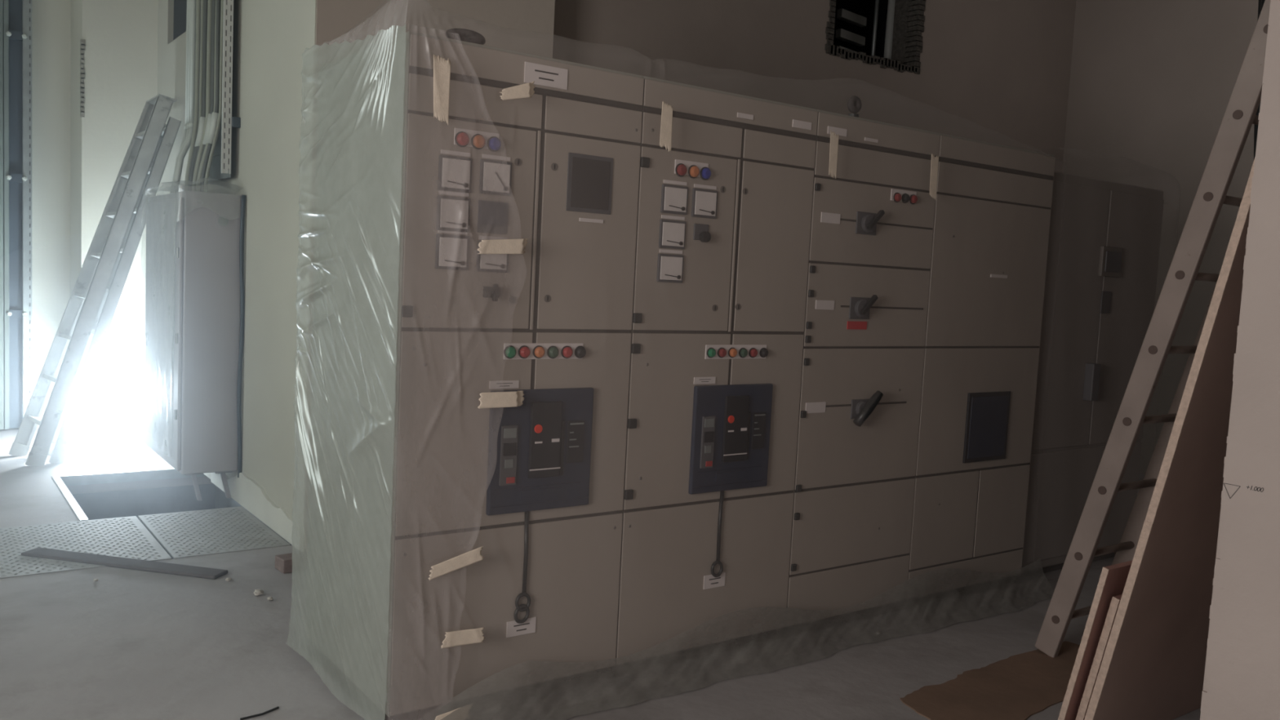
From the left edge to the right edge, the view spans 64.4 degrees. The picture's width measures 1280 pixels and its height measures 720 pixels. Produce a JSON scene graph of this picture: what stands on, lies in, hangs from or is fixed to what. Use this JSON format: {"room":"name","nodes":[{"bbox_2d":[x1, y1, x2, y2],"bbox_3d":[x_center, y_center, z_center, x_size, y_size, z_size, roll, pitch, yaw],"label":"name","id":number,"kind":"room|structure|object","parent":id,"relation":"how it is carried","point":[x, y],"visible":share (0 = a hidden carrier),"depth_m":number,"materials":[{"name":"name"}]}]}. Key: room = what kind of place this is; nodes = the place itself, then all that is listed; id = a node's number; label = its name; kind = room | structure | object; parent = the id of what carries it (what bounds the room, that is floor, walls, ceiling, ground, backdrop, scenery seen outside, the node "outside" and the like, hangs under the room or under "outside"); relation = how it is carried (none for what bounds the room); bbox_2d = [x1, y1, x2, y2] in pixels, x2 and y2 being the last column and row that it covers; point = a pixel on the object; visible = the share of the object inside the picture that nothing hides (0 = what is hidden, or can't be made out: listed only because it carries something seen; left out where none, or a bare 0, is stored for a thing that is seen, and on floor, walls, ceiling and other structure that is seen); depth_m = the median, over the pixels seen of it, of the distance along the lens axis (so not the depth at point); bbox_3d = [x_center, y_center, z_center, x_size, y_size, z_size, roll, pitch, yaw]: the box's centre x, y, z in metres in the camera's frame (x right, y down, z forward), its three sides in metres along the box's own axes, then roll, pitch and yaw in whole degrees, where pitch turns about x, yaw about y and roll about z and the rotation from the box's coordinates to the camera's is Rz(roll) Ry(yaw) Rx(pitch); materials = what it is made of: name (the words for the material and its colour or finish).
{"room":"electrical room","nodes":[
{"label":"electrical room","id":0,"kind":"room"},
{"bbox_2d":[4,0,71,429],"bbox_3d":[-6.881,-1.645,6.922,5.240,4.450,0.280,-1,6,-36],"label":"wall","id":1,"kind":"structure","parent":0,"point":[51,19],"depth_m":8.28,"materials":[{"name":"paint"}]},
{"bbox_2d":[70,0,158,439],"bbox_3d":[-4.358,-1.639,8.357,0.530,4.450,0.930,-1,6,-36],"label":"wall","id":2,"kind":"structure","parent":0,"point":[121,36],"depth_m":7.99,"materials":[{"name":"white paint"}]},
{"bbox_2d":[80,39,85,117],"bbox_3d":[-4.271,-2.158,7.788,0.033,0.586,0.028,-1,6,-36],"label":"trim","id":3,"kind":"structure","parent":2,"relation":"attached to","point":[82,42],"depth_m":7.78,"materials":[{"name":"grey metal"}]},
{"bbox_2d":[156,0,295,508],"bbox_3d":[-2.968,-1.473,7.196,0.350,4.450,4.460,-1,6,-36],"label":"wall","id":4,"kind":"structure","parent":0,"point":[264,35],"depth_m":5.80,"materials":[{"name":"paint"}]},
{"bbox_2d":[173,0,186,39],"bbox_3d":[-3.329,-2.810,7.469,0.030,1.070,0.940,-1,6,-36],"label":"trim","id":5,"kind":"structure","parent":4,"relation":"attached to","point":[180,6],"depth_m":7.61,"materials":[{"name":"grey"}]},
{"bbox_2d":[144,190,245,500],"bbox_3d":[-2.846,-0.103,6.436,0.371,1.860,1.087,-1,6,-36],"label":"electrical cabinet","id":6,"kind":"object","parent":4,"relation":"attached to","point":[199,340],"visible":0.98,"depth_m":6.05,"materials":[{"name":"paint"}]},
{"bbox_2d":[169,0,191,193],"bbox_3d":[-2.992,-2.350,6.647,0.051,2.555,0.197,4,5,17],"label":"conduit","id":7,"kind":"object","parent":6,"relation":"attached to","point":[189,7],"visible":0.52,"depth_m":6.73,"materials":[{"name":"grey"}]},
{"bbox_2d":[172,0,195,192],"bbox_3d":[-2.951,-2.344,6.591,0.051,2.555,0.197,4,5,17],"label":"conduit","id":8,"kind":"object","parent":6,"relation":"attached to","point":[180,165],"visible":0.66,"depth_m":6.68,"materials":[{"name":"grey"}]},
{"bbox_2d":[178,0,189,151],"bbox_3d":[-3.022,-2.357,6.708,0.046,2.555,0.182,4,5,12],"label":"conduit","id":9,"kind":"object","parent":6,"relation":"attached to","point":[188,1],"visible":0.42,"depth_m":6.80,"materials":[{"name":"grey"}]},
{"bbox_2d":[189,0,240,181],"bbox_3d":[-2.665,-2.355,6.385,0.100,2.430,0.890,-1,6,-36],"label":"cable tray","id":10,"kind":"object","parent":4,"relation":"attached to","point":[220,166],"visible":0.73,"depth_m":6.10,"materials":[{"name":"grey"}]},
{"bbox_2d":[183,0,199,191],"bbox_3d":[-2.842,-2.332,6.492,0.048,2.551,0.145,3,5,7],"label":"power cable","id":11,"kind":"object","parent":10,"relation":"attached to","point":[197,2],"visible":0.69,"depth_m":6.56,"materials":[{"name":"grey plastic"}]},
{"bbox_2d":[187,0,200,185],"bbox_3d":[-2.806,-2.328,6.462,0.045,2.551,0.127,4,5,12],"label":"power cable","id":12,"kind":"object","parent":10,"relation":"attached to","point":[194,148],"visible":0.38,"depth_m":6.53,"materials":[{"name":"grey plastic"}]},
{"bbox_2d":[187,0,204,191],"bbox_3d":[-2.757,-2.320,6.382,0.058,2.552,0.124,6,6,33],"label":"power cable","id":13,"kind":"object","parent":10,"relation":"attached to","point":[190,180],"visible":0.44,"depth_m":6.44,"materials":[{"name":"grey plastic"}]},
{"bbox_2d":[191,0,208,183],"bbox_3d":[-2.736,-2.316,6.349,0.094,2.551,0.059,-1,6,-36],"label":"power cable","id":14,"kind":"object","parent":10,"relation":"attached to","point":[206,2],"visible":0.48,"depth_m":6.39,"materials":[{"name":"grey plastic"}]},
{"bbox_2d":[198,0,203,126],"bbox_3d":[-2.780,-2.324,6.427,0.038,2.550,0.094,4,5,10],"label":"power cable","id":15,"kind":"object","parent":10,"relation":"attached to","point":[202,1],"visible":0.56,"depth_m":6.49,"materials":[{"name":"grey plastic"}]},
{"bbox_2d":[191,0,211,191],"bbox_3d":[-2.691,-2.307,6.272,0.111,2.552,0.064,2,5,-14],"label":"power cable","id":16,"kind":"object","parent":10,"relation":"attached to","point":[209,4],"visible":0.68,"depth_m":6.31,"materials":[{"name":"grey plastic"}]},
{"bbox_2d":[195,0,213,183],"bbox_3d":[-2.653,-2.303,6.248,0.117,2.551,0.057,3,5,5],"label":"power cable","id":17,"kind":"object","parent":10,"relation":"attached to","point":[204,146],"visible":0.35,"depth_m":6.26,"materials":[{"name":"grey plastic"}]},
{"bbox_2d":[195,0,216,191],"bbox_3d":[-2.604,-2.295,6.174,0.154,2.552,0.061,4,5,14],"label":"power cable","id":18,"kind":"object","parent":10,"relation":"attached to","point":[199,175],"visible":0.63,"depth_m":6.23,"materials":[{"name":"grey plastic"}]},
{"bbox_2d":[204,0,215,143],"bbox_3d":[-2.625,-2.298,6.207,0.110,2.551,0.048,4,5,16],"label":"power cable","id":19,"kind":"object","parent":10,"relation":"attached to","point":[214,1],"visible":0.49,"depth_m":6.24,"materials":[{"name":"grey plastic"}]},
{"bbox_2d":[200,0,221,191],"bbox_3d":[-2.577,-2.289,6.134,0.149,2.551,0.050,5,5,24],"label":"power cable","id":20,"kind":"object","parent":10,"relation":"attached to","point":[215,114],"visible":0.93,"depth_m":6.16,"materials":[{"name":"grey plastic"}]},
{"bbox_2d":[204,0,223,192],"bbox_3d":[-2.541,-2.286,6.106,0.156,2.551,0.041,6,6,31],"label":"power cable","id":21,"kind":"object","parent":10,"relation":"attached to","point":[220,115],"visible":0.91,"depth_m":6.13,"materials":[{"name":"grey plastic"}]},
{"bbox_2d":[208,117,230,181],"bbox_3d":[-2.664,-2.355,6.380,0.016,2.430,0.840,-1,6,-36],"label":"cable","id":22,"kind":"object","parent":10,"relation":"on","point":[215,174],"depth_m":6.32,"materials":[{"name":"grey plastic"}]},
{"bbox_2d":[210,472,292,544],"bbox_3d":[-2.286,0.797,5.981,0.020,0.195,1.850,-1,6,-36],"label":"baseboard","id":23,"kind":"structure","parent":4,"relation":"attached to","point":[243,490],"depth_m":5.85,"materials":[{"name":"paint"}]},
{"bbox_2d":[284,0,316,519],"bbox_3d":[-1.712,-1.243,5.170,0.006,4.450,0.316,-1,6,-36],"label":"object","id":24,"kind":"structure","parent":4,"relation":"attached to","point":[305,10],"depth_m":5.28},
{"bbox_2d":[315,0,555,57],"bbox_3d":[-1.162,-1.248,5.567,1.350,4.450,0.320,-1,6,-36],"label":"wall","id":25,"kind":"structure","parent":0,"point":[525,26],"depth_m":5.40,"materials":[{"name":"paint"}]},
{"bbox_2d":[0,427,1200,719],"bbox_3d":[-0.199,1.202,4.287,12.900,0.120,15.100,-1,6,-36],"label":"floor","id":26,"kind":"structure","parent":0,"point":[126,644],"depth_m":3.98,"materials":[{"name":"concrete"}]},
{"bbox_2d":[0,0,31,429],"bbox_3d":[-5.089,-1.647,7.957,0.557,4.420,0.145,-1,6,-36],"label":"door","id":27,"kind":"structure","parent":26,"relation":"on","point":[15,15],"depth_m":8.07,"materials":[{"name":"grey"}]},
{"bbox_2d":[0,515,171,578],"bbox_3d":[-2.929,0.937,5.123,0.863,0.014,0.947,-1,6,-36],"label":"floor plate","id":28,"kind":"object","parent":26,"relation":"on","point":[126,537],"visible":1,"depth_m":5.17,"materials":[{"name":"grey metal"}]},
{"bbox_2d":[8,93,177,466],"bbox_3d":[-3.898,-0.588,7.237,0.990,2.627,0.478,-1,6,-36],"label":"ladder","id":29,"kind":"object","parent":26,"relation":"on","point":[71,338],"visible":0.98,"depth_m":7.17,"materials":[{"name":"metal"}]},
{"bbox_2d":[47,116,181,463],"bbox_3d":[-3.806,-0.522,7.326,0.825,2.481,0.376,-1,6,-36],"label":"ladder","id":30,"kind":"object","parent":26,"relation":"on","point":[64,430],"visible":0.78,"depth_m":7.20,"materials":[{"name":"metal"}]},
{"bbox_2d":[21,547,227,579],"bbox_3d":[-2.473,0.971,4.864,1.051,0.018,0.110,4,5,12],"label":"plank","id":31,"kind":"object","parent":26,"relation":"on","point":[56,554],"visible":1,"depth_m":4.84,"materials":[{"name":"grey wood"}]},
{"bbox_2d":[51,467,205,520],"bbox_3d":[-3.061,0.849,6.423,1.010,0.066,1.300,-1,6,-36],"label":"kerb","id":32,"kind":"object","parent":26,"relation":"attached to","point":[61,481],"visible":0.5,"depth_m":6.79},
{"bbox_2d":[71,483,292,559],"bbox_3d":[-3.027,1.261,5.881,1.720,0.539,2.350,-1,6,-36],"label":"trim","id":33,"kind":"structure","parent":26,"relation":"in","point":[127,503],"depth_m":6.97,"materials":[{"name":"grey metal"}]},
{"bbox_2d":[137,506,290,559],"bbox_3d":[-2.341,0.931,5.550,0.565,0.014,0.947,-1,6,-36],"label":"floor plate","id":34,"kind":"object","parent":26,"relation":"on","point":[187,534],"visible":1,"depth_m":5.50,"materials":[{"name":"grey metal"}]},
{"bbox_2d":[253,589,263,595],"bbox_3d":[-1.697,1.035,4.522,0.043,0.026,0.038,-1,6,-36],"label":"rubble piece","id":35,"kind":"object","parent":26,"relation":"on","point":[257,592],"visible":1,"depth_m":4.51,"materials":[{"name":"grey concrete"}]},
{"bbox_2d":[240,706,279,719],"bbox_3d":[-1.247,1.163,3.341,0.023,0.010,0.135,7,6,41],"label":"scrap","id":36,"kind":"object","parent":26,"relation":"on","point":[277,707],"visible":1,"depth_m":3.33,"materials":[{"name":"black plastic"}]},
{"bbox_2d":[275,552,292,573],"bbox_3d":[-1.651,0.981,4.955,0.221,0.066,0.110,-1,6,-41],"label":"brick","id":37,"kind":"object","parent":26,"relation":"on","point":[283,562],"visible":0.44,"depth_m":4.87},
{"bbox_2d":[384,31,644,719],"bbox_3d":[-0.624,0.062,3.720,0.874,2.200,0.875,-1,6,-36],"label":"tall cabinet","id":38,"kind":"object","parent":26,"relation":"on","point":[538,484],"visible":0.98,"depth_m":3.36,"materials":[{"name":"grey"}]},
{"bbox_2d":[454,131,469,146],"bbox_3d":[-0.552,-0.690,3.172,0.048,0.048,0.020,-1,6,-36],"label":"lamp","id":39,"kind":"object","parent":38,"relation":"attached to","point":[461,138],"depth_m":3.17,"materials":[{"name":"red"}]},
{"bbox_2d":[445,28,485,44],"bbox_3d":[-0.553,-1.025,3.228,0.141,0.052,0.046,-1,6,-36],"label":"bolt","id":40,"kind":"object","parent":38,"relation":"on","point":[461,34],"visible":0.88,"depth_m":3.21,"materials":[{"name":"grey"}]},
{"bbox_2d":[471,133,485,149],"bbox_3d":[-0.507,-0.689,3.205,0.048,0.048,0.020,-1,6,-36],"label":"lamp","id":41,"kind":"object","parent":38,"relation":"attached to","point":[477,140],"depth_m":3.20,"materials":[{"name":"orange"}]},
{"bbox_2d":[487,136,501,151],"bbox_3d":[-0.462,-0.689,3.238,0.048,0.048,0.020,-1,6,-36],"label":"lamp","id":42,"kind":"object","parent":38,"relation":"attached to","point":[494,143],"depth_m":3.23,"materials":[{"name":"blue"}]},
{"bbox_2d":[503,345,516,358],"bbox_3d":[-0.424,-0.025,3.345,0.044,0.044,0.020,-1,6,-36],"label":"lamp","id":43,"kind":"object","parent":38,"relation":"attached to","point":[509,351],"depth_m":3.34,"materials":[{"name":"green"}]},
{"bbox_2d":[518,345,530,358],"bbox_3d":[-0.382,-0.026,3.376,0.044,0.044,0.020,-1,6,-36],"label":"lamp","id":44,"kind":"object","parent":38,"relation":"attached to","point":[524,351],"depth_m":3.37,"materials":[{"name":"red"}]},
{"bbox_2d":[533,345,545,358],"bbox_3d":[-0.336,-0.026,3.409,0.044,0.044,0.020,-1,6,-36],"label":"lamp","id":45,"kind":"object","parent":38,"relation":"attached to","point":[539,351],"depth_m":3.40,"materials":[{"name":"orange"}]},
{"bbox_2d":[546,346,559,358],"bbox_3d":[-0.292,-0.026,3.441,0.044,0.044,0.020,-1,6,-36],"label":"lamp","id":46,"kind":"object","parent":38,"relation":"attached to","point":[553,352],"depth_m":3.44,"materials":[{"name":"green"}]},
{"bbox_2d":[560,346,573,358],"bbox_3d":[-0.247,-0.026,3.474,0.044,0.044,0.020,-1,6,-36],"label":"lamp","id":47,"kind":"object","parent":38,"relation":"attached to","point":[566,352],"depth_m":3.47,"materials":[{"name":"red"}]},
{"bbox_2d":[574,346,586,358],"bbox_3d":[-0.203,-0.027,3.506,0.044,0.044,0.020,-1,6,-36],"label":"lamp","id":48,"kind":"object","parent":38,"relation":"attached to","point":[580,351],"depth_m":3.50,"materials":[{"name":"grey plastic"}]},
{"bbox_2d":[608,75,817,678],"bbox_3d":[0.078,0.054,4.233,0.864,2.200,0.870,-1,6,-36],"label":"tall cabinet","id":49,"kind":"object","parent":26,"relation":"on","point":[724,218],"visible":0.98,"depth_m":3.88,"materials":[{"name":"grey"}]},
{"bbox_2d":[675,163,687,177],"bbox_3d":[0.152,-0.689,3.686,0.048,0.048,0.020,-1,6,-36],"label":"lamp","id":50,"kind":"object","parent":49,"relation":"attached to","point":[681,169],"depth_m":3.68,"materials":[{"name":"red"}]},
{"bbox_2d":[688,164,699,178],"bbox_3d":[0.200,-0.690,3.720,0.048,0.048,0.020,-1,6,-36],"label":"lamp","id":51,"kind":"object","parent":49,"relation":"attached to","point":[693,170],"depth_m":3.71,"materials":[{"name":"orange"}]},
{"bbox_2d":[693,223,711,242],"bbox_3d":[0.232,-0.471,3.771,0.069,0.067,0.035,-1,6,-36],"label":"switch","id":52,"kind":"object","parent":49,"relation":"attached to","point":[701,232],"depth_m":3.77,"materials":[{"name":"grey plastic"}]},
{"bbox_2d":[699,166,711,180],"bbox_3d":[0.245,-0.689,3.753,0.048,0.048,0.020,-1,6,-36],"label":"lamp","id":53,"kind":"object","parent":49,"relation":"attached to","point":[704,171],"depth_m":3.75,"materials":[{"name":"blue"}]},
{"bbox_2d":[706,347,715,357],"bbox_3d":[0.273,-0.027,3.853,0.039,0.039,0.020,-1,6,-36],"label":"lamp","id":54,"kind":"object","parent":49,"relation":"attached to","point":[711,352],"depth_m":3.85,"materials":[{"name":"green"}]},
{"bbox_2d":[717,347,726,357],"bbox_3d":[0.316,-0.027,3.884,0.039,0.039,0.020,-1,6,-36],"label":"lamp","id":55,"kind":"object","parent":49,"relation":"attached to","point":[722,352],"depth_m":3.88,"materials":[{"name":"red"}]},
{"bbox_2d":[728,347,737,357],"bbox_3d":[0.360,-0.028,3.916,0.039,0.039,0.020,-1,6,-36],"label":"lamp","id":56,"kind":"object","parent":49,"relation":"attached to","point":[732,352],"depth_m":3.91,"materials":[{"name":"orange"}]},
{"bbox_2d":[738,347,747,357],"bbox_3d":[0.404,-0.027,3.948,0.039,0.039,0.020,-1,6,-36],"label":"lamp","id":57,"kind":"object","parent":49,"relation":"attached to","point":[743,352],"depth_m":3.94,"materials":[{"name":"green"}]},
{"bbox_2d":[748,347,757,357],"bbox_3d":[0.446,-0.028,3.978,0.039,0.039,0.020,-1,6,-36],"label":"lamp","id":58,"kind":"object","parent":49,"relation":"attached to","point":[753,352],"depth_m":3.97,"materials":[{"name":"red"}]},
{"bbox_2d":[759,347,768,357],"bbox_3d":[0.492,-0.028,4.012,0.039,0.039,0.020,-1,6,-36],"label":"lamp","id":59,"kind":"object","parent":49,"relation":"attached to","point":[763,352],"depth_m":4.01,"materials":[{"name":"grey plastic"}]},
{"bbox_2d":[777,109,940,635],"bbox_3d":[0.749,0.049,4.702,0.770,2.200,0.902,-1,6,-36],"label":"tall cabinet","id":60,"kind":"object","parent":26,"relation":"on","point":[872,224],"visible":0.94,"depth_m":4.37,"materials":[{"name":"grey"}]},
{"bbox_2d":[847,95,861,117],"bbox_3d":[0.903,-1.064,4.285,0.074,0.099,0.044,-1,6,-36],"label":"bolt","id":61,"kind":"object","parent":60,"relation":"on","point":[854,103],"visible":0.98,"depth_m":4.27,"materials":[{"name":"grey"}]},
{"bbox_2d":[848,294,878,319],"bbox_3d":[0.946,-0.225,4.309,0.126,0.107,0.052,-1,6,-36],"label":"switch","id":62,"kind":"object","parent":60,"relation":"attached to","point":[860,306],"depth_m":4.30,"materials":[{"name":"grey plastic"}]},
{"bbox_2d":[850,391,883,426],"bbox_3d":[0.971,0.207,4.366,0.149,0.152,0.072,-1,6,-36],"label":"switch","id":63,"kind":"object","parent":60,"relation":"attached to","point":[864,404],"depth_m":4.36,"materials":[{"name":"grey plastic"}]},
{"bbox_2d":[855,209,884,235],"bbox_3d":[0.969,-0.583,4.283,0.126,0.107,0.052,-1,6,-36],"label":"switch","id":64,"kind":"object","parent":60,"relation":"attached to","point":[867,221],"depth_m":4.27,"materials":[{"name":"grey plastic"}]},
{"bbox_2d":[893,192,902,202],"bbox_3d":[1.114,-0.702,4.385,0.043,0.043,0.020,-1,6,-36],"label":"lamp","id":65,"kind":"object","parent":60,"relation":"attached to","point":[897,197],"depth_m":4.38,"materials":[{"name":"red"}]},
{"bbox_2d":[902,193,910,203],"bbox_3d":[1.158,-0.703,4.417,0.043,0.043,0.020,-1,6,-36],"label":"lamp","id":66,"kind":"object","parent":60,"relation":"attached to","point":[905,197],"depth_m":4.41,"materials":[{"name":"grey plastic"}]},
{"bbox_2d":[909,194,917,204],"bbox_3d":[1.200,-0.703,4.447,0.043,0.043,0.020,-1,6,-36],"label":"lamp","id":67,"kind":"object","parent":60,"relation":"attached to","point":[913,197],"depth_m":4.44,"materials":[{"name":"red"}]},
{"bbox_2d":[907,133,1055,598],"bbox_3d":[1.411,0.039,5.216,0.901,2.200,0.849,-1,6,-36],"label":"tall cabinet","id":68,"kind":"object","parent":26,"relation":"on","point":[992,219],"visible":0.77,"depth_m":4.86,"materials":[{"name":"grey"}]},
{"bbox_2d":[287,24,1054,719],"bbox_3d":[0.438,-0.014,4.388,3.535,2.339,1.136,-1,6,-36],"label":"plastic sheet","id":69,"kind":"object","parent":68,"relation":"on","point":[353,107],"depth_m":3.44,"materials":[{"name":"clear plastic"}]},
{"bbox_2d":[899,640,1079,719],"bbox_3d":[1.503,1.253,3.932,1.275,0.005,0.419,-1,6,-36],"label":"cardboard sheet","id":70,"kind":"object","parent":26,"relation":"on","point":[1020,686],"visible":0.71,"depth_m":3.84,"materials":[{"name":"brown cardboard"}]},
{"bbox_2d":[1013,171,1164,577],"bbox_3d":[2.264,0.065,5.840,1.130,2.130,0.850,-1,6,-36],"label":"tall cabinet","id":71,"kind":"object","parent":26,"relation":"on","point":[1104,236],"visible":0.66,"depth_m":5.45,"materials":[{"name":"grey"}]},
{"bbox_2d":[1057,560,1132,719],"bbox_3d":[1.691,0.972,3.482,0.684,0.656,0.148,-1,6,-36],"label":"board","id":72,"kind":"object","parent":26,"relation":"on","point":[1113,579],"visible":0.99,"depth_m":3.27,"materials":[{"name":"wood"}]},
{"bbox_2d":[1075,594,1122,719],"bbox_3d":[1.762,1.023,3.505,0.742,0.559,0.132,-1,6,-36],"label":"board","id":73,"kind":"object","parent":26,"relation":"on","point":[1111,615],"visible":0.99,"depth_m":3.27,"materials":[{"name":"beige wood"}]},
{"bbox_2d":[1035,0,1271,657],"bbox_3d":[2.274,-0.727,3.796,0.444,4.045,1.142,-1,6,-36],"label":"ladder","id":74,"kind":"object","parent":26,"relation":"on","point":[1239,116],"visible":0.79,"depth_m":3.92,"materials":[{"name":"silver"}]},
{"bbox_2d":[1084,156,1255,719],"bbox_3d":[1.977,0.203,3.317,0.902,2.242,0.466,-1,6,-36],"label":"board","id":75,"kind":"object","parent":26,"relation":"on","point":[1153,663],"visible":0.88,"depth_m":3.25,"materials":[{"name":"brown wood"}]},
{"bbox_2d":[552,0,1076,173],"bbox_3d":[1.554,-1.306,7.893,5.780,4.450,0.250,-1,6,-36],"label":"wall","id":76,"kind":"structure","parent":0,"point":[997,72],"depth_m":7.71,"materials":[{"name":"brown paint"}]},
{"bbox_2d":[833,0,888,57],"bbox_3d":[1.652,-2.721,8.418,2.100,1.710,0.750,-1,6,-36],"label":"cable tray","id":77,"kind":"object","parent":76,"relation":"attached to","point":[865,8],"depth_m":9.05,"materials":[{"name":"grey"}]},
{"bbox_2d":[838,45,857,52],"bbox_3d":[1.747,-2.546,8.476,0.300,0.090,0.060,-1,6,-36],"label":"duct slat","id":78,"kind":"object","parent":77,"relation":"attached to","point":[838,46],"visible":0.12,"depth_m":8.41,"materials":[{"name":"grey"}]},
{"bbox_2d":[835,28,865,46],"bbox_3d":[1.754,-2.685,8.465,0.300,0.090,0.060,-1,6,-36],"label":"duct slat","id":79,"kind":"object","parent":77,"relation":"attached to","point":[846,36],"visible":1,"depth_m":8.43,"materials":[{"name":"grey"}]},
{"bbox_2d":[836,8,866,26],"bbox_3d":[1.762,-2.845,8.452,0.300,0.090,0.060,-1,6,-36],"label":"duct slat","id":80,"kind":"object","parent":77,"relation":"attached to","point":[848,16],"visible":1,"depth_m":8.42,"materials":[{"name":"grey"}]},
{"bbox_2d":[871,0,879,56],"bbox_3d":[1.946,-2.732,8.413,0.062,1.641,0.032,-1,6,-36],"label":"pipe","id":81,"kind":"object","parent":76,"relation":"attached to","point":[877,2],"visible":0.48,"depth_m":8.40,"materials":[{"name":"grey metal"}]},
{"bbox_2d":[825,0,925,74],"bbox_3d":[1.790,-2.676,7.802,1.088,0.834,0.112,-1,6,-36],"label":"trim","id":82,"kind":"structure","parent":76,"relation":"attached to","point":[916,19],"depth_m":8.03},
{"bbox_2d":[848,0,908,66],"bbox_3d":[1.742,-2.697,7.869,1.004,0.764,0.248,-1,6,-36],"label":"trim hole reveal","id":83,"kind":"structure","parent":76,"relation":"attached to","point":[900,15],"depth_m":8.20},
{"bbox_2d":[883,0,895,59],"bbox_3d":[2.099,-2.733,8.525,0.110,1.642,0.080,-1,6,-36],"label":"pipe","id":84,"kind":"object","parent":76,"relation":"attached to","point":[891,6],"visible":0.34,"depth_m":8.49,"materials":[{"name":"grey"}]},
{"bbox_2d":[1062,0,1258,475],"bbox_3d":[5.152,-1.118,7.777,0.100,4.450,4.190,-1,6,-36],"label":"wall","id":85,"kind":"structure","parent":0,"point":[1152,82],"depth_m":8.64,"materials":[{"name":"brown paint"}]},
{"bbox_2d":[1200,0,1279,719],"bbox_3d":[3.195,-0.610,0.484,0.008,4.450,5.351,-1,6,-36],"label":"wall","id":86,"kind":"structure","parent":0,"point":[1243,648],"depth_m":2.66,"materials":[{"name":"white paint"}]},
{"bbox_2d":[1223,483,1263,498],"bbox_3d":[1.595,0.351,2.690,0.001,0.045,0.100,-1,6,-36],"label":"wall marking","id":87,"kind":"object","parent":86,"relation":"attached to","point":[1224,483],"visible":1,"depth_m":2.68,"materials":[{"name":"grey"}]},
{"bbox_3d":[0.028,-3.362,3.908,12.900,0.150,15.100,-1,6,-36],"label":"ceiling","id":88,"kind":"structure","parent":0,"visible":0},
{"bbox_2d":[1257,0,1261,21],"bbox_3d":[3.803,-2.303,6.169,0.153,1.952,0.102,5,5,24],"label":"hanging cable","id":89,"kind":"object","parent":88,"relation":"hanging from","point":[1259,1],"visible":0.03,"depth_m":6.18,"materials":[{"name":"grey plastic"}]},
{"bbox_2d":[1253,0,1265,159],"bbox_3d":[3.709,-2.153,5.994,0.153,2.232,0.102,5,5,24],"label":"hanging cable","id":90,"kind":"object","parent":88,"relation":"hanging from","point":[1255,126],"visible":0.09,"depth_m":6.04,"materials":[{"name":"grey plastic"}]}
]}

